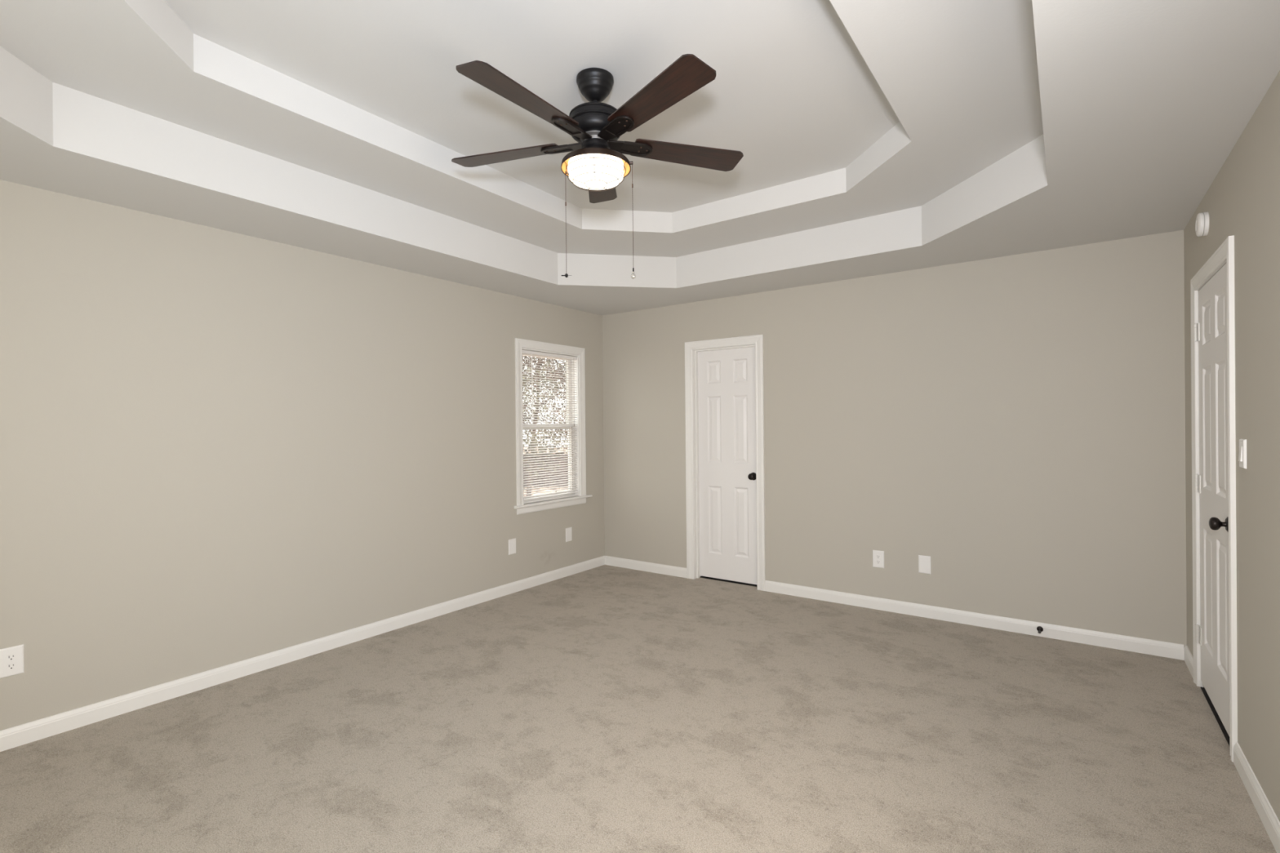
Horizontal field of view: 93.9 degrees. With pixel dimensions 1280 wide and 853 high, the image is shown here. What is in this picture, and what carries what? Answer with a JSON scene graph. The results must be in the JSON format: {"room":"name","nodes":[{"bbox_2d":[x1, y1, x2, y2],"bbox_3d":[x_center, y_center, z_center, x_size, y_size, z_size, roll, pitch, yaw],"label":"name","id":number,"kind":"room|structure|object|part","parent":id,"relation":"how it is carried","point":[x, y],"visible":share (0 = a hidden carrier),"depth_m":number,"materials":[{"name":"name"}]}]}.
{"room":"empty bedroom","nodes":[
{"label":"empty bedroom","id":0,"kind":"room"},
{"bbox_2d":[0,179,604,730],"bbox_3d":[-1.970,-0.118,3.786,0.140,3.100,5.600,0,0,36],"label":"wall","id":1,"kind":"structure","parent":0,"point":[219,448],"depth_m":3.27,"materials":[{"name":"beige paint"}]},
{"bbox_2d":[0,644,24,678],"bbox_3d":[-2.727,1.020,2.593,0.008,0.125,0.080,0,0,36],"label":"wall outlet","id":2,"kind":"object","parent":1,"relation":"attached to","point":[11,659],"visible":1,"depth_m":2.59,"materials":[{"name":"white plastic"}]},
{"bbox_2d":[5,662,17,670],"bbox_3d":[-2.725,1.040,2.591,0.003,0.025,0.034,0,0,36],"label":"socket","id":3,"kind":"object","parent":2,"relation":"attached to","point":[9,666],"depth_m":2.59,"materials":[{"name":"white plastic"}]},
{"bbox_2d":[5,653,17,661],"bbox_3d":[-2.725,1.000,2.591,0.003,0.025,0.034,0,0,36],"label":"socket","id":4,"kind":"object","parent":2,"relation":"attached to","point":[9,657],"depth_m":2.59,"materials":[{"name":"white plastic"}]},
{"bbox_2d":[0,555,604,751],"bbox_3d":[-1.894,1.339,3.745,0.013,0.086,5.320,0,0,36],"label":"baseboard","id":5,"kind":"structure","parent":1,"relation":"attached to","point":[24,734],"depth_m":3.32,"materials":[{"name":"white paint"}]},
{"bbox_2d":[508,538,515,555],"bbox_3d":[-1.051,0.991,4.929,0.007,0.125,0.080,0,0,36],"label":"blank cover plate","id":6,"kind":"object","parent":1,"relation":"attached to","point":[512,543],"visible":1,"depth_m":4.92,"materials":[{"name":"white plastic"}]},
{"bbox_2d":[514,337,592,515],"bbox_3d":[-0.811,-0.003,5.366,0.177,1.468,0.958,0,0,36],"label":"window","id":7,"kind":"structure","parent":1,"relation":"in","point":[521,344],"depth_m":5.46,"materials":[{"name":"white paint"}]},
{"bbox_3d":[-0.865,-0.315,5.380,0.029,0.675,0.700,0,0,36],"label":"sash","id":8,"kind":"part","parent":7,"relation":"part of","materials":[{"name":"white plastic"}]},
{"bbox_3d":[-0.831,0.309,5.362,0.028,0.668,0.700,0,0,36],"label":"sash","id":9,"kind":"part","parent":7,"relation":"part of","materials":[{"name":"white plastic"}]},
{"bbox_2d":[522,350,577,503],"bbox_3d":[-0.798,0.000,5.335,0.037,1.302,0.700,0,0,36],"label":"window blind","id":10,"kind":"object","parent":7,"relation":"attached to","point":[525,352],"visible":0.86,"depth_m":5.32,"materials":[{"name":"white plastic"}]},
{"bbox_3d":[-0.950,0.009,5.130,0.028,1.269,0.001,0,0,36],"label":"ladder cord","id":11,"kind":"part","parent":10,"relation":"part of","materials":[{"name":"white fabric"}]},
{"bbox_3d":[-0.801,0.007,5.337,0.028,1.269,0.001,0,0,36],"label":"ladder cord","id":12,"kind":"part","parent":10,"relation":"part of","materials":[{"name":"white fabric"}]},
{"bbox_3d":[-0.795,0.645,5.339,0.025,0.012,0.696,0,0,36],"label":"rail","id":13,"kind":"part","parent":10,"relation":"part of","materials":[{"name":"white plastic"}]},
{"bbox_3d":[-0.653,0.005,5.545,0.028,1.269,0.001,0,0,36],"label":"ladder cord","id":14,"kind":"part","parent":10,"relation":"part of","materials":[{"name":"white fabric"}]},
{"bbox_3d":[-0.614,-0.320,5.573,0.011,0.641,0.010,0,0,36],"label":"lift cord","id":15,"kind":"part","parent":10,"relation":"part of","materials":[{"name":"white fabric"}]},
{"bbox_3d":[-0.837,0.000,5.363,0.138,1.333,0.723,0,0,36],"label":"frame","id":16,"kind":"part","parent":7,"relation":"part of","materials":[{"name":"white paint"}]},
{"bbox_3d":[-0.769,0.666,5.342,0.088,0.021,0.958,0,0,36],"label":"sill","id":17,"kind":"part","parent":7,"relation":"part of","materials":[{"name":"white paint"}]},
{"bbox_2d":[565,527,572,542],"bbox_3d":[-0.652,0.991,5.485,0.007,0.125,0.080,0,0,36],"label":"blank cover plate","id":18,"kind":"object","parent":1,"relation":"attached to","point":[568,531],"visible":1,"depth_m":5.48,"materials":[{"name":"white plastic"}]},
{"bbox_2d":[0,564,1276,852],"bbox_3d":[-0.142,1.393,2.531,4.276,0.050,5.390,0,0,36],"label":"floor","id":19,"kind":"structure","parent":0,"point":[605,708],"depth_m":2.54,"materials":[{"name":"beige carpet"}]},
{"bbox_2d":[0,0,1279,315],"bbox_3d":[-0.189,-1.420,2.495,4.876,0.663,5.920,0,0,36],"label":"ceiling","id":20,"kind":"structure","parent":0,"point":[873,137],"depth_m":2.60,"materials":[{"name":"white paint"}]},
{"bbox_2d":[451,53,743,277],"bbox_3d":[-0.214,-1.046,2.486,1.317,0.855,1.254,0,0,36],"label":"ceiling fan","id":21,"kind":"object","parent":20,"relation":"hanging from","point":[597,163],"visible":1,"depth_m":2.43,"materials":[{"name":"brown wood"}]},
{"bbox_3d":[-0.587,-1.201,2.650,0.507,0.006,0.148,-1,10,17],"label":"blade","id":22,"kind":"part","parent":21,"relation":"part of","materials":[{"name":"brown wood"}]},
{"bbox_3d":[-0.429,-1.201,2.184,0.148,0.006,0.507,12,7,35],"label":"blade","id":23,"kind":"part","parent":21,"relation":"part of","materials":[{"name":"brown wood"}]},
{"bbox_3d":[-0.319,-0.875,2.579,0.005,0.430,0.005,-1,0,13],"label":"pull chain","id":24,"kind":"part","parent":21,"relation":"part of","materials":[{"name":"grey metal"}]},
{"bbox_3d":[-0.186,-1.071,2.526,0.237,0.088,0.237,0,0,36],"label":"lamp shade","id":25,"kind":"part","parent":21,"relation":"part of","materials":[{"name":"white glass"}]},
{"bbox_3d":[-0.192,-1.205,2.944,0.148,0.006,0.507,-11,0,-1],"label":"blade","id":26,"kind":"part","parent":21,"relation":"part of","materials":[{"name":"brown wood"}]},
{"bbox_3d":[-0.030,-0.883,2.516,0.005,0.442,0.005,-1,0,-32],"label":"pull chain","id":27,"kind":"part","parent":21,"relation":"part of","materials":[{"name":"grey metal"}]},
{"bbox_3d":[0.063,-1.206,2.190,0.148,0.006,0.507,12,-7,-36],"label":"blade","id":28,"kind":"part","parent":21,"relation":"part of","materials":[{"name":"brown wood"}]},
{"bbox_3d":[0.209,-1.208,2.660,0.507,0.006,0.148,-1,-10,-19],"label":"blade","id":29,"kind":"part","parent":21,"relation":"part of","materials":[{"name":"brown wood"}]},
{"bbox_2d":[602,230,1186,648],"bbox_3d":[1.416,-0.142,4.718,4.276,3.120,0.144,0,0,36],"label":"wall","id":30,"kind":"structure","parent":0,"point":[1015,424],"depth_m":4.07,"materials":[{"name":"beige paint"}]},
{"bbox_2d":[684,334,765,591],"bbox_3d":[0.756,0.309,5.183,0.745,2.127,0.158,0,0,36],"label":"door","id":31,"kind":"structure","parent":30,"relation":"in","point":[724,381],"depth_m":5.20,"materials":[{"name":"white paint"}]},
{"bbox_3d":[0.939,0.422,5.028,0.055,0.055,0.056,0,0,36],"label":"knob","id":32,"kind":"part","parent":31,"relation":"part of","materials":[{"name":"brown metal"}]},
{"bbox_2d":[872,550,884,568],"bbox_3d":[1.752,0.976,4.395,0.080,0.125,0.008,0,0,36],"label":"wall outlet","id":33,"kind":"object","parent":30,"relation":"attached to","point":[877,556],"visible":1,"depth_m":4.39,"materials":[{"name":"white plastic"}]},
{"bbox_2d":[604,555,1184,660],"bbox_3d":[1.384,1.305,4.658,4.249,0.086,0.013,0,0,36],"label":"baseboard","id":34,"kind":"structure","parent":30,"relation":"attached to","point":[1153,647],"depth_m":4.07,"materials":[{"name":"white paint"}]},
{"bbox_2d":[918,555,930,573],"bbox_3d":[2.005,0.974,4.213,0.080,0.125,0.007,0,0,36],"label":"blank cover plate","id":35,"kind":"object","parent":30,"relation":"attached to","point":[924,562],"visible":1,"depth_m":4.21,"materials":[{"name":"white plastic"}]},
{"bbox_2d":[1036,626,1043,633],"bbox_3d":[2.529,1.292,3.783,0.035,0.035,0.073,0,0,36],"label":"door stop","id":36,"kind":"object","parent":30,"relation":"attached to","point":[1039,628],"visible":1,"depth_m":3.80,"materials":[{"name":"black rubber"}]},
{"bbox_2d":[1183,70,1279,822],"bbox_3d":[1.619,-0.135,1.210,0.144,3.120,5.600,0,0,36],"label":"wall","id":37,"kind":"structure","parent":0,"point":[1242,201],"depth_m":2.13,"materials":[{"name":"beige paint"}]},
{"bbox_2d":[1195,211,1208,236],"bbox_3d":[2.680,-0.964,2.853,0.037,0.110,0.110,0,0,36],"label":"smoke detector","id":38,"kind":"object","parent":37,"relation":"attached to","point":[1202,224],"visible":1,"depth_m":2.82,"materials":[{"name":"white plastic"}]},
{"bbox_2d":[1190,235,1237,762],"bbox_3d":[2.676,0.298,2.733,0.200,2.127,0.916,0,0,36],"label":"door","id":39,"kind":"structure","parent":37,"relation":"in","point":[1212,287],"depth_m":2.72,"materials":[{"name":"white paint"}]},
{"bbox_3d":[2.433,0.410,2.517,0.056,0.055,0.055,0,0,36],"label":"knob","id":40,"kind":"part","parent":39,"relation":"part of","materials":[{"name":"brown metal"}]},
{"bbox_2d":[1183,644,1279,852],"bbox_3d":[1.569,1.313,1.260,0.013,0.086,5.320,0,0,36],"label":"baseboard","id":41,"kind":"structure","parent":37,"relation":"attached to","point":[1268,816],"depth_m":2.12,"materials":[{"name":"white paint"}]},
{"bbox_2d":[1238,439,1246,468],"bbox_3d":[2.285,0.103,2.271,0.014,0.110,0.078,0,0,36],"label":"light switch","id":42,"kind":"object","parent":37,"relation":"attached to","point":[1242,442],"visible":1,"depth_m":2.25,"materials":[{"name":"white plastic"}]},
{"label":"outside","id":43,"kind":"structure","parent":0,"visible":0},
{"bbox_2d":[523,447,568,496],"bbox_3d":[-14.337,1.985,28.262,48.000,0.100,48.000,0,0,36],"label":"ground","id":44,"kind":"structure","parent":43,"point":[523,447],"depth_m":18.29,"materials":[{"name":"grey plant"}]},
{"bbox_2d":[522,357,552,433],"bbox_3d":[-5.321,-2.020,25.456,4.127,7.952,4.222,-1,0,-8],"label":"tree","id":45,"kind":"object","parent":44,"relation":"on","point":[523,357],"visible":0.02,"depth_m":24.93,"materials":[{"name":"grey plant"}]},
{"bbox_2d":[522,355,565,496],"bbox_3d":[-2.823,-1.025,16.273,3.075,6.014,3.087,-1,0,3],"label":"tree","id":46,"kind":"object","parent":44,"relation":"on","point":[538,376],"visible":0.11,"depth_m":16.09,"materials":[{"name":"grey plant"}]},
{"bbox_2d":[522,355,568,492],"bbox_3d":[-2.144,-0.521,9.386,2.444,5.010,3.051,-1,0,-31],"label":"tree","id":47,"kind":"object","parent":44,"relation":"on","point":[529,368],"visible":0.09,"depth_m":9.15,"materials":[{"name":"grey plant"}]},
{"bbox_2d":[522,356,568,463],"bbox_3d":[-1.439,-0.778,12.976,3.191,5.502,3.492,-1,0,-2],"label":"tree","id":48,"kind":"object","parent":44,"relation":"on","point":[530,360],"visible":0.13,"depth_m":13.14,"materials":[{"name":"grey plant"}]},
{"bbox_2d":[523,452,568,486],"bbox_3d":[-1.212,1.347,19.220,15.600,1.090,0.070,-1,0,-6],"label":"fence","id":49,"kind":"object","parent":44,"relation":"on","point":[563,452],"visible":0.04,"depth_m":19.03,"materials":[{"name":"wood"}]},
{"bbox_3d":[-3.600,1.380,18.983,1.200,1.071,0.062,-1,0,-6],"label":"fence panel","id":50,"kind":"part","parent":49,"relation":"part of","materials":[{"name":"brown wood"}]},
{"bbox_3d":[-2.406,1.363,19.102,1.200,1.082,0.062,-1,0,-6],"label":"fence panel","id":51,"kind":"part","parent":49,"relation":"part of","materials":[{"name":"brown wood"}]},
{"bbox_2d":[526,359,565,412],"bbox_3d":[-2.176,-1.897,22.870,4.456,7.708,4.341,0,0,36],"label":"tree","id":52,"kind":"object","parent":44,"relation":"on","point":[535,359],"visible":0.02,"depth_m":22.37,"materials":[{"name":"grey plant"}]}
]}

